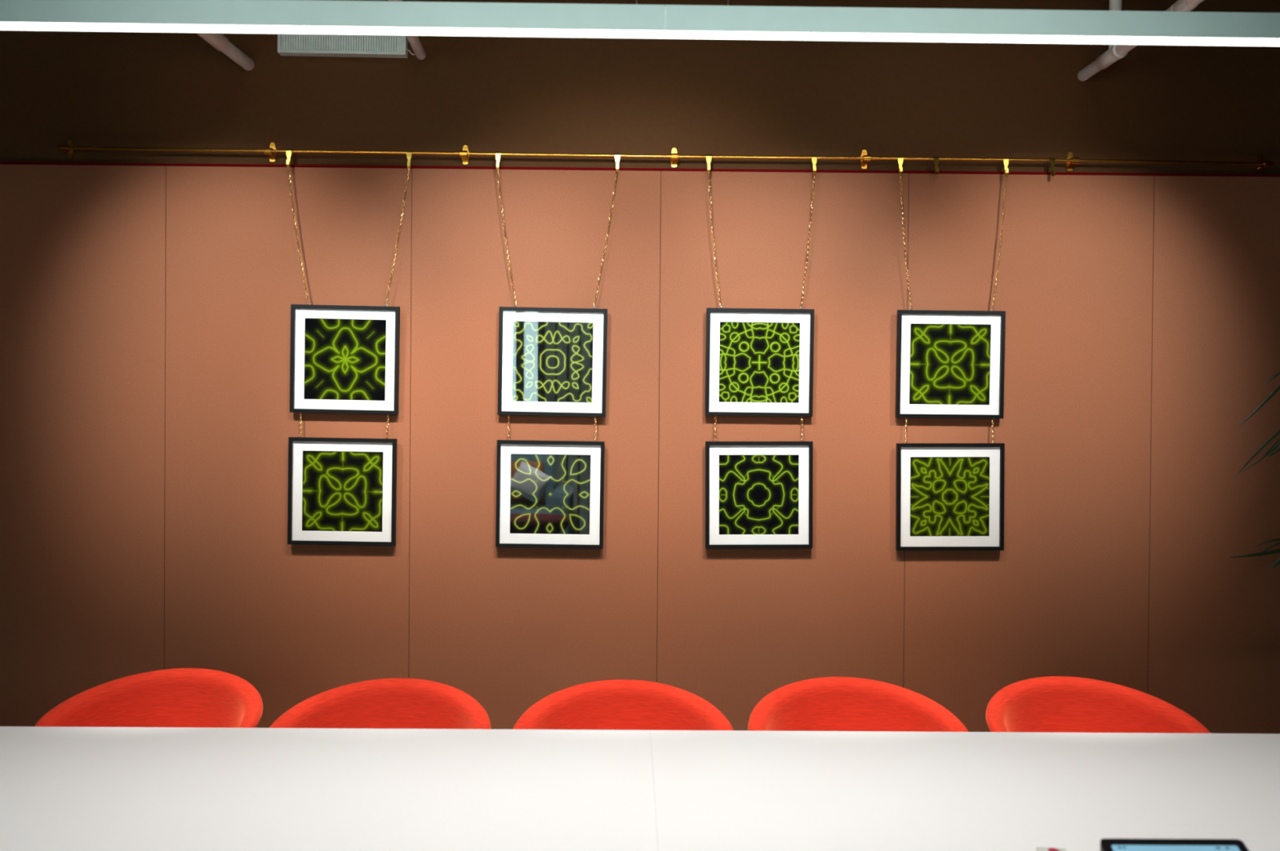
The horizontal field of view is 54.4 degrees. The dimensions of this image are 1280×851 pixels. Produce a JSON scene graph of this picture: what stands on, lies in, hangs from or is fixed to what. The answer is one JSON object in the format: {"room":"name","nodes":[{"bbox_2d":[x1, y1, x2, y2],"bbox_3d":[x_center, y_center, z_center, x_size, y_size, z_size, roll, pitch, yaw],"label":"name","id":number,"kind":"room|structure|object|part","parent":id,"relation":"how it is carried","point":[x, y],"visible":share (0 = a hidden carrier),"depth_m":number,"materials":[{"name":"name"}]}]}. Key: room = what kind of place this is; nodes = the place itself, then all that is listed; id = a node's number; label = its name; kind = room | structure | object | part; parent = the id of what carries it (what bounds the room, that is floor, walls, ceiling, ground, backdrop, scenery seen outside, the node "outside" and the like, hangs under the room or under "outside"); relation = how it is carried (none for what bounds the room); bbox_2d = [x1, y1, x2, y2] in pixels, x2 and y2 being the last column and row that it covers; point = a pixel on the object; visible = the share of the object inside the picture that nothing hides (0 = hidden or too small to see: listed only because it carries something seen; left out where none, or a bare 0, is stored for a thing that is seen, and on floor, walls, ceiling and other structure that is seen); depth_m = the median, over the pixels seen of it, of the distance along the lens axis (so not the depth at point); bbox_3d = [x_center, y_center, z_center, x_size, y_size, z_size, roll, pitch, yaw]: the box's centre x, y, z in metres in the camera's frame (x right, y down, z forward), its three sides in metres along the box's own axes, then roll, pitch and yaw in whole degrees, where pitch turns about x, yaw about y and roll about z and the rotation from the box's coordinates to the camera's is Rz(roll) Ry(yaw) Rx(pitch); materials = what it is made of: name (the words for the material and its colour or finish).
{"room":"meeting room","nodes":[
{"label":"meeting room","id":0,"kind":"room"},
{"bbox_2d":[0,0,1279,733],"bbox_3d":[-0.040,-0.262,4.797,10.000,3.620,0.200,0,1,-1],"label":"wall","id":1,"kind":"structure","parent":0,"point":[147,423],"depth_m":4.70,"materials":[{"name":"brown paint"}]},
{"bbox_3d":[-2.257,0.276,4.695,0.929,2.510,0.022,0,1,0],"label":"panel","id":2,"kind":"part","parent":1,"relation":"part of","materials":[{"name":"paint"}]},
{"bbox_2d":[195,32,254,71],"bbox_3d":[-1.502,-1.315,3.104,0.055,0.106,3.200,0,1,1],"label":"pipe","id":3,"kind":"object","parent":1,"relation":"attached to","point":[220,42],"visible":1,"depth_m":4.43,"materials":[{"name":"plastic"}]},
{"bbox_3d":[-1.330,0.283,4.703,0.920,2.510,0.022,0,1,0],"label":"panel","id":4,"kind":"part","parent":1,"relation":"part of","materials":[{"name":"paint"}]},
{"bbox_2d":[277,34,408,57],"bbox_3d":[-1.114,-1.482,4.672,0.479,0.184,0.050,1,1,-1],"label":"air vent","id":5,"kind":"object","parent":1,"relation":"in","point":[288,45],"visible":0.48,"depth_m":4.65,"materials":[{"name":"grey metal"}]},
{"bbox_2d":[387,0,426,59],"bbox_3d":[-0.738,-1.323,3.112,0.045,0.158,3.199,0,1,-3],"label":"pipe","id":6,"kind":"object","parent":1,"relation":"attached to","point":[415,42],"visible":0.32,"depth_m":4.51,"materials":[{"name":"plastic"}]},
{"bbox_3d":[-0.400,0.291,4.711,0.935,2.510,0.022,0,1,0],"label":"panel","id":7,"kind":"part","parent":1,"relation":"part of","materials":[{"name":"paint"}]},
{"bbox_2d":[0,161,1279,177],"bbox_3d":[-0.033,-0.966,4.700,10.000,0.010,0.023,0,1,-1],"label":"trim","id":8,"kind":"structure","parent":1,"relation":"attached to","point":[1,162],"depth_m":4.69,"materials":[{"name":"red"}]},
{"bbox_2d":[55,139,1275,174],"bbox_3d":[0.104,-1.016,4.678,4.555,0.087,0.070,0,1,-1],"label":"rail","id":9,"kind":"object","parent":1,"relation":"attached to","point":[68,148],"visible":1,"depth_m":4.65,"materials":[{"name":"gold metal"}]},
{"bbox_3d":[-1.797,-1.030,4.640,0.748,0.015,0.012,0,1,0],"label":"rod","id":10,"kind":"part","parent":9,"relation":"part of","materials":[{"name":"gold metal"}]},
{"bbox_2d":[285,148,293,168],"bbox_3d":[-1.308,-0.996,4.638,0.021,0.074,0.033,0,1,-1],"label":"hook","id":11,"kind":"object","parent":9,"relation":"attached to","point":[288,151],"visible":1,"depth_m":4.63,"materials":[{"name":"gold metal"}]},
{"bbox_2d":[287,167,308,302],"bbox_3d":[-1.274,-0.711,4.637,0.081,0.507,0.009,0,1,-7],"label":"chain","id":12,"kind":"object","parent":11,"relation":"hanging from","point":[289,177],"visible":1,"depth_m":4.64,"materials":[{"name":"gold metal"}]},
{"bbox_2d":[289,302,399,414],"bbox_3d":[-1.103,-0.251,4.654,0.408,0.418,0.032,0,1,-1],"label":"framed picture","id":13,"kind":"object","parent":12,"relation":"hanging from","point":[344,359],"visible":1,"depth_m":4.66,"materials":[{"name":"black wood"}]},
{"bbox_2d":[299,413,302,437],"bbox_3d":[-1.270,-0.002,4.655,0.008,0.098,0.014,0,1,-1],"label":"chain","id":14,"kind":"object","parent":13,"relation":"hanging from","point":[300,413],"visible":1,"depth_m":4.65,"materials":[{"name":"gold metal"}]},
{"bbox_2d":[287,437,397,546],"bbox_3d":[-1.114,0.247,4.659,0.404,0.404,0.028,0,1,-1],"label":"framed picture","id":15,"kind":"object","parent":14,"relation":"hanging from","point":[342,491],"visible":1,"depth_m":4.66,"materials":[{"name":"black wood"}]},
{"bbox_2d":[302,451,382,532],"bbox_3d":[-1.114,0.247,4.662,0.304,0.304,0.001,1,1,-1],"label":"print","id":16,"kind":"object","parent":15,"relation":"attached to","point":[342,491],"depth_m":4.66},
{"bbox_2d":[304,318,386,400],"bbox_3d":[-1.103,-0.247,4.657,0.307,0.307,0.001,1,2,-1],"label":"print","id":17,"kind":"object","parent":13,"relation":"attached to","point":[344,359],"depth_m":4.66},
{"bbox_2d":[386,414,389,439],"bbox_3d":[-0.945,0.004,4.659,0.009,0.097,0.014,1,1,18],"label":"chain","id":18,"kind":"object","parent":13,"relation":"hanging from","point":[387,433],"visible":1,"depth_m":4.66,"materials":[{"name":"gold metal"}]},
{"bbox_2d":[406,150,413,169],"bbox_3d":[-0.861,-0.991,4.641,0.021,0.074,0.033,0,1,-1],"label":"hook","id":19,"kind":"object","parent":9,"relation":"attached to","point":[409,153],"visible":1,"depth_m":4.64,"materials":[{"name":"gold metal"}]},
{"bbox_2d":[384,170,408,304],"bbox_3d":[-0.905,-0.705,4.641,0.091,0.509,0.009,1,1,6],"label":"chain","id":20,"kind":"object","parent":19,"relation":"hanging from","point":[407,171],"visible":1,"depth_m":4.64,"materials":[{"name":"gold metal"}]},
{"bbox_3d":[-0.656,-1.016,4.650,1.533,0.017,0.012,0,1,0],"label":"rod","id":21,"kind":"part","parent":9,"relation":"part of","materials":[{"name":"gold metal"}]},
{"bbox_2d":[495,151,501,170],"bbox_3d":[-0.530,-0.987,4.644,0.021,0.074,0.033,0,1,-1],"label":"hook","id":22,"kind":"object","parent":9,"relation":"attached to","point":[498,156],"visible":1,"depth_m":4.64,"materials":[{"name":"gold metal"}]},
{"bbox_2d":[497,170,516,305],"bbox_3d":[-0.497,-0.702,4.644,0.075,0.506,0.009,0,1,-8],"label":"chain","id":23,"kind":"object","parent":22,"relation":"hanging from","point":[497,171],"visible":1,"depth_m":4.64,"materials":[{"name":"gold metal"}]},
{"bbox_2d":[497,304,607,417],"bbox_3d":[-0.327,-0.243,4.660,0.408,0.418,0.032,0,1,-1],"label":"framed picture","id":24,"kind":"object","parent":23,"relation":"hanging from","point":[552,362],"visible":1,"depth_m":4.66,"materials":[{"name":"black wood"}]},
{"bbox_2d":[506,415,510,439],"bbox_3d":[-0.492,0.008,4.663,0.009,0.099,0.014,1,1,10],"label":"chain","id":25,"kind":"object","parent":24,"relation":"hanging from","point":[508,415],"visible":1,"depth_m":4.66,"materials":[{"name":"gold metal"}]},
{"bbox_2d":[495,440,604,549],"bbox_3d":[-0.337,0.258,4.666,0.405,0.405,0.028,0,1,-1],"label":"framed picture","id":26,"kind":"object","parent":25,"relation":"hanging from","point":[550,494],"visible":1,"depth_m":4.67,"materials":[{"name":"black wood"}]},
{"bbox_2d":[510,453,590,534],"bbox_3d":[-0.337,0.258,4.669,0.303,0.303,0.001,1,1,-1],"label":"print","id":27,"kind":"object","parent":26,"relation":"attached to","point":[550,494],"depth_m":4.67},
{"bbox_2d":[511,321,593,402],"bbox_3d":[-0.327,-0.238,4.663,0.304,0.304,0.001,1,2,-1],"label":"print","id":28,"kind":"object","parent":24,"relation":"attached to","point":[553,362],"depth_m":4.66},
{"bbox_2d":[594,417,596,441],"bbox_3d":[-0.167,0.013,4.665,0.008,0.098,0.013,0,1,-1],"label":"chain","id":29,"kind":"object","parent":24,"relation":"hanging from","point":[594,417],"visible":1,"depth_m":4.67,"materials":[{"name":"gold metal"}]},
{"bbox_2d":[614,153,620,172],"bbox_3d":[-0.085,-0.982,4.648,0.021,0.074,0.033,0,1,-1],"label":"hook","id":30,"kind":"object","parent":9,"relation":"attached to","point":[617,156],"visible":1,"depth_m":4.64,"materials":[{"name":"gold metal"}]},
{"bbox_2d":[593,172,617,306],"bbox_3d":[-0.128,-0.697,4.647,0.089,0.507,0.009,1,1,6],"label":"chain","id":31,"kind":"object","parent":30,"relation":"hanging from","point":[616,172],"visible":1,"depth_m":4.65,"materials":[{"name":"gold metal"}]},
{"bbox_2d":[706,154,711,173],"bbox_3d":[0.257,-0.978,4.651,0.021,0.074,0.033,0,1,-1],"label":"hook","id":32,"kind":"object","parent":9,"relation":"attached to","point":[708,157],"visible":1,"depth_m":4.65,"materials":[{"name":"gold metal"}]},
{"bbox_2d":[707,173,720,306],"bbox_3d":[0.278,-0.696,4.651,0.055,0.500,0.010,0,1,-12],"label":"chain","id":33,"kind":"object","parent":32,"relation":"hanging from","point":[709,173],"visible":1,"depth_m":4.65,"materials":[{"name":"gold metal"}]},
{"bbox_2d":[705,306,814,417],"bbox_3d":[0.448,-0.241,4.667,0.404,0.414,0.032,0,1,-1],"label":"framed picture","id":34,"kind":"object","parent":33,"relation":"hanging from","point":[759,362],"visible":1,"depth_m":4.67,"materials":[{"name":"black wood"}]},
{"bbox_2d":[714,415,716,439],"bbox_3d":[0.283,0.011,4.669,0.009,0.102,0.014,1,1,19],"label":"chain","id":35,"kind":"object","parent":34,"relation":"hanging from","point":[715,415],"visible":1,"depth_m":4.67,"materials":[{"name":"gold metal"}]},
{"bbox_2d":[705,441,813,548],"bbox_3d":[0.447,0.261,4.673,0.405,0.406,0.028,0,1,-1],"label":"framed picture","id":36,"kind":"object","parent":35,"relation":"hanging from","point":[759,495],"visible":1,"depth_m":4.67,"materials":[{"name":"black wood"}]},
{"bbox_2d":[719,455,798,534],"bbox_3d":[0.447,0.260,4.676,0.304,0.304,0.001,0,1,0],"label":"print","id":37,"kind":"object","parent":36,"relation":"attached to","point":[758,495],"depth_m":4.68},
{"bbox_2d":[719,322,799,403],"bbox_3d":[0.448,-0.236,4.670,0.305,0.305,0.001,1,2,-1],"label":"print","id":38,"kind":"object","parent":34,"relation":"attached to","point":[759,362],"depth_m":4.67},
{"bbox_2d":[800,417,803,441],"bbox_3d":[0.609,0.013,4.672,0.009,0.098,0.013,0,1,-1],"label":"chain","id":39,"kind":"object","parent":34,"relation":"hanging from","point":[801,417],"visible":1,"depth_m":4.67,"materials":[{"name":"gold metal"}]},
{"bbox_3d":[0.492,-1.004,4.660,0.765,0.012,0.012,0,1,0],"label":"rod","id":40,"kind":"part","parent":9,"relation":"part of","materials":[{"name":"gold metal"}]},
{"bbox_2d":[810,155,817,174],"bbox_3d":[0.652,-0.975,4.655,0.021,0.074,0.033,0,1,-1],"label":"hook","id":41,"kind":"object","parent":9,"relation":"attached to","point":[814,157],"visible":1,"depth_m":4.65,"materials":[{"name":"gold metal"}]},
{"bbox_2d":[800,174,815,307],"bbox_3d":[0.628,-0.693,4.654,0.051,0.502,0.010,1,1,13],"label":"chain","id":42,"kind":"object","parent":41,"relation":"hanging from","point":[813,175],"visible":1,"depth_m":4.65,"materials":[{"name":"gold metal"}]},
{"bbox_2d":[897,155,903,175],"bbox_3d":[0.974,-0.973,4.657,0.021,0.074,0.033,0,1,-1],"label":"hook","id":43,"kind":"object","parent":9,"relation":"attached to","point":[900,158],"visible":1,"depth_m":4.65,"materials":[{"name":"gold metal"}]},
{"bbox_2d":[899,174,911,308],"bbox_3d":[0.995,-0.690,4.657,0.053,0.502,0.009,0,1,-12],"label":"chain","id":44,"kind":"object","parent":43,"relation":"hanging from","point":[901,175],"visible":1,"depth_m":4.66,"materials":[{"name":"gold metal"}]},
{"bbox_2d":[895,307,1005,418],"bbox_3d":[1.165,-0.235,4.673,0.404,0.414,0.032,0,1,-1],"label":"framed picture","id":45,"kind":"object","parent":44,"relation":"hanging from","point":[950,364],"visible":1,"depth_m":4.67,"materials":[{"name":"black wood"}]},
{"bbox_2d":[905,417,907,443],"bbox_3d":[1.001,0.019,4.676,0.009,0.101,0.013,0,1,-1],"label":"chain","id":46,"kind":"object","parent":45,"relation":"hanging from","point":[905,418],"visible":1,"depth_m":4.67,"materials":[{"name":"gold metal"}]},
{"bbox_2d":[895,443,1004,551],"bbox_3d":[1.165,0.268,4.679,0.406,0.407,0.028,0,1,-1],"label":"framed picture","id":47,"kind":"object","parent":46,"relation":"hanging from","point":[950,496],"visible":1,"depth_m":4.68,"materials":[{"name":"paper"}]},
{"bbox_2d":[910,457,989,536],"bbox_3d":[1.165,0.268,4.682,0.303,0.303,0.001,0,1,0],"label":"print","id":48,"kind":"object","parent":47,"relation":"attached to","point":[949,496],"depth_m":4.68},
{"bbox_2d":[909,324,991,404],"bbox_3d":[1.165,-0.230,4.676,0.306,0.306,0.001,1,2,-1],"label":"print","id":49,"kind":"object","parent":45,"relation":"attached to","point":[950,363],"depth_m":4.68},
{"bbox_2d":[991,418,994,443],"bbox_3d":[1.326,0.020,4.678,0.009,0.098,0.014,1,1,18],"label":"chain","id":50,"kind":"object","parent":45,"relation":"hanging from","point":[992,419],"visible":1,"depth_m":4.68,"materials":[{"name":"gold metal"}]},
{"bbox_2d":[932,156,938,175],"bbox_3d":[1.108,-0.972,4.659,0.021,0.074,0.033,0,1,-9],"label":"hook","id":51,"kind":"object","parent":9,"relation":"attached to","point":[935,161],"visible":1,"depth_m":4.66,"materials":[{"name":"gold metal"}]},
{"bbox_2d":[1001,157,1008,176],"bbox_3d":[1.371,-0.969,4.661,0.021,0.074,0.033,0,1,-1],"label":"hook","id":52,"kind":"object","parent":9,"relation":"attached to","point":[1006,160],"visible":1,"depth_m":4.66,"materials":[{"name":"gold metal"}]},
{"bbox_2d":[991,175,1007,309],"bbox_3d":[1.347,-0.687,4.660,0.050,0.502,0.009,1,1,12],"label":"chain","id":53,"kind":"object","parent":52,"relation":"hanging from","point":[1006,175],"visible":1,"depth_m":4.66,"materials":[{"name":"gold metal"}]},
{"bbox_2d":[1047,157,1055,177],"bbox_3d":[1.544,-0.968,4.663,0.021,0.074,0.033,0,1,-9],"label":"hook","id":54,"kind":"object","parent":9,"relation":"attached to","point":[1052,160],"visible":1,"depth_m":4.66,"materials":[{"name":"gold metal"}]},
{"bbox_3d":[1.626,-0.992,4.670,1.503,0.017,0.012,0,1,0],"label":"rod","id":55,"kind":"part","parent":9,"relation":"part of","materials":[{"name":"gold metal"}]},
{"bbox_3d":[0.537,0.298,4.719,0.934,2.510,0.022,0,1,0],"label":"panel","id":56,"kind":"part","parent":1,"relation":"part of","materials":[{"name":"paint"}]},
{"bbox_3d":[1.470,0.306,4.728,0.928,2.510,0.022,0,1,0],"label":"panel","id":57,"kind":"part","parent":1,"relation":"part of","materials":[{"name":"paint"}]},
{"bbox_2d":[1077,0,1204,81],"bbox_3d":[1.716,-1.649,3.127,0.056,0.783,3.200,0,1,-1],"label":"pipe","id":58,"kind":"object","parent":1,"relation":"attached to","point":[1114,53],"visible":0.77,"depth_m":4.40,"materials":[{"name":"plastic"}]},
{"bbox_3d":[2.401,0.314,4.736,0.929,2.510,0.022,0,1,0],"label":"panel","id":59,"kind":"part","parent":1,"relation":"part of","materials":[{"name":"paint"}]},
{"bbox_3d":[0.013,-2.075,0.478,10.000,0.100,8.800,0,1,0],"label":"ceiling","id":60,"kind":"structure","parent":0,"visible":0},
{"bbox_2d":[0,0,1279,46],"bbox_3d":[0.065,-1.492,2.959,5.200,1.120,0.068,1,1,-1],"label":"pendant lamp","id":61,"kind":"object","parent":60,"relation":"hanging from","point":[727,22],"visible":1,"depth_m":2.93,"materials":[{"name":"white metal"}]},
{"bbox_2d":[0,22,665,38],"bbox_3d":[-1.241,-0.947,2.953,2.600,0.006,0.062,1,1,-1],"label":"diffuser","id":62,"kind":"object","parent":61,"relation":"attached to","point":[3,25],"depth_m":2.96,"materials":[{"name":"white plastic"}]},
{"bbox_2d":[664,31,1279,46],"bbox_3d":[1.359,-0.920,2.976,2.600,0.004,0.062,1,1,-1],"label":"diffuser","id":63,"kind":"object","parent":61,"relation":"attached to","point":[1225,38],"depth_m":2.96,"materials":[{"name":"white plastic"}]},
{"bbox_3d":[-0.018,1.644,0.518,10.000,0.100,8.800,0,1,0],"label":"floor","id":64,"kind":"structure","parent":0,"visible":0},
{"bbox_2d":[35,668,262,728],"bbox_3d":[-1.455,1.170,3.715,0.645,0.763,0.663,0,1,-1],"label":"shell chair","id":65,"kind":"object","parent":64,"relation":"on","point":[184,698],"visible":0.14,"depth_m":3.93,"materials":[{"name":"red fabric"}]},
{"bbox_2d":[269,678,491,729],"bbox_3d":[-0.751,1.177,3.591,0.645,0.763,0.663,0,1,-1],"label":"shell chair","id":66,"kind":"object","parent":64,"relation":"on","point":[388,703],"visible":0.17,"depth_m":3.81,"materials":[{"name":"red plastic"}]},
{"bbox_2d":[512,680,733,730],"bbox_3d":[-0.051,1.183,3.597,0.645,0.763,0.663,0,1,-1],"label":"shell chair","id":67,"kind":"object","parent":64,"relation":"on","point":[608,704],"visible":0.12,"depth_m":3.82,"materials":[{"name":"red plastic"}]},
{"bbox_2d":[0,726,1279,850],"bbox_3d":[0.032,1.207,2.658,5.400,0.730,1.500,0,1,-1],"label":"conference table","id":68,"kind":"object","parent":64,"relation":"on","point":[62,788],"visible":1,"depth_m":2.86,"materials":[{"name":"white laminate"}]},
{"bbox_2d":[1036,847,1066,850],"bbox_3d":[0.809,0.844,2.426,0.055,0.012,0.085,1,1,9],"label":"sachet","id":69,"kind":"object","parent":68,"relation":"on","point":[1038,849],"visible":1,"depth_m":2.46,"materials":[{"name":"white paper"}]},
{"bbox_2d":[1100,839,1248,850],"bbox_3d":[0.992,0.814,2.250,0.268,0.080,0.156,0,1,-1],"label":"tablet","id":70,"kind":"object","parent":68,"relation":"on","point":[1106,845],"visible":1,"depth_m":2.31,"materials":[{"name":"grey plastic"}]},
{"bbox_2d":[747,676,968,732],"bbox_3d":[0.634,1.188,3.663,0.645,0.763,0.663,0,1,-1],"label":"shell chair","id":71,"kind":"object","parent":64,"relation":"on","point":[835,704],"visible":0.15,"depth_m":3.88,"materials":[{"name":"red plastic"}]},
{"bbox_2d":[985,676,1210,733],"bbox_3d":[1.350,1.193,3.699,0.645,0.763,0.663,0,1,-1],"label":"shell chair","id":72,"kind":"object","parent":64,"relation":"on","point":[1044,704],"visible":0.15,"depth_m":3.92,"materials":[{"name":"red plastic"}]},
{"bbox_2d":[1228,370,1279,568],"bbox_3d":[2.631,0.625,4.196,1.182,1.903,0.579,0,1,-1],"label":"potted palm","id":73,"kind":"object","parent":64,"relation":"on","point":[1277,562],"visible":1,"depth_m":4.31,"materials":[{"name":"plant"}]}
]}

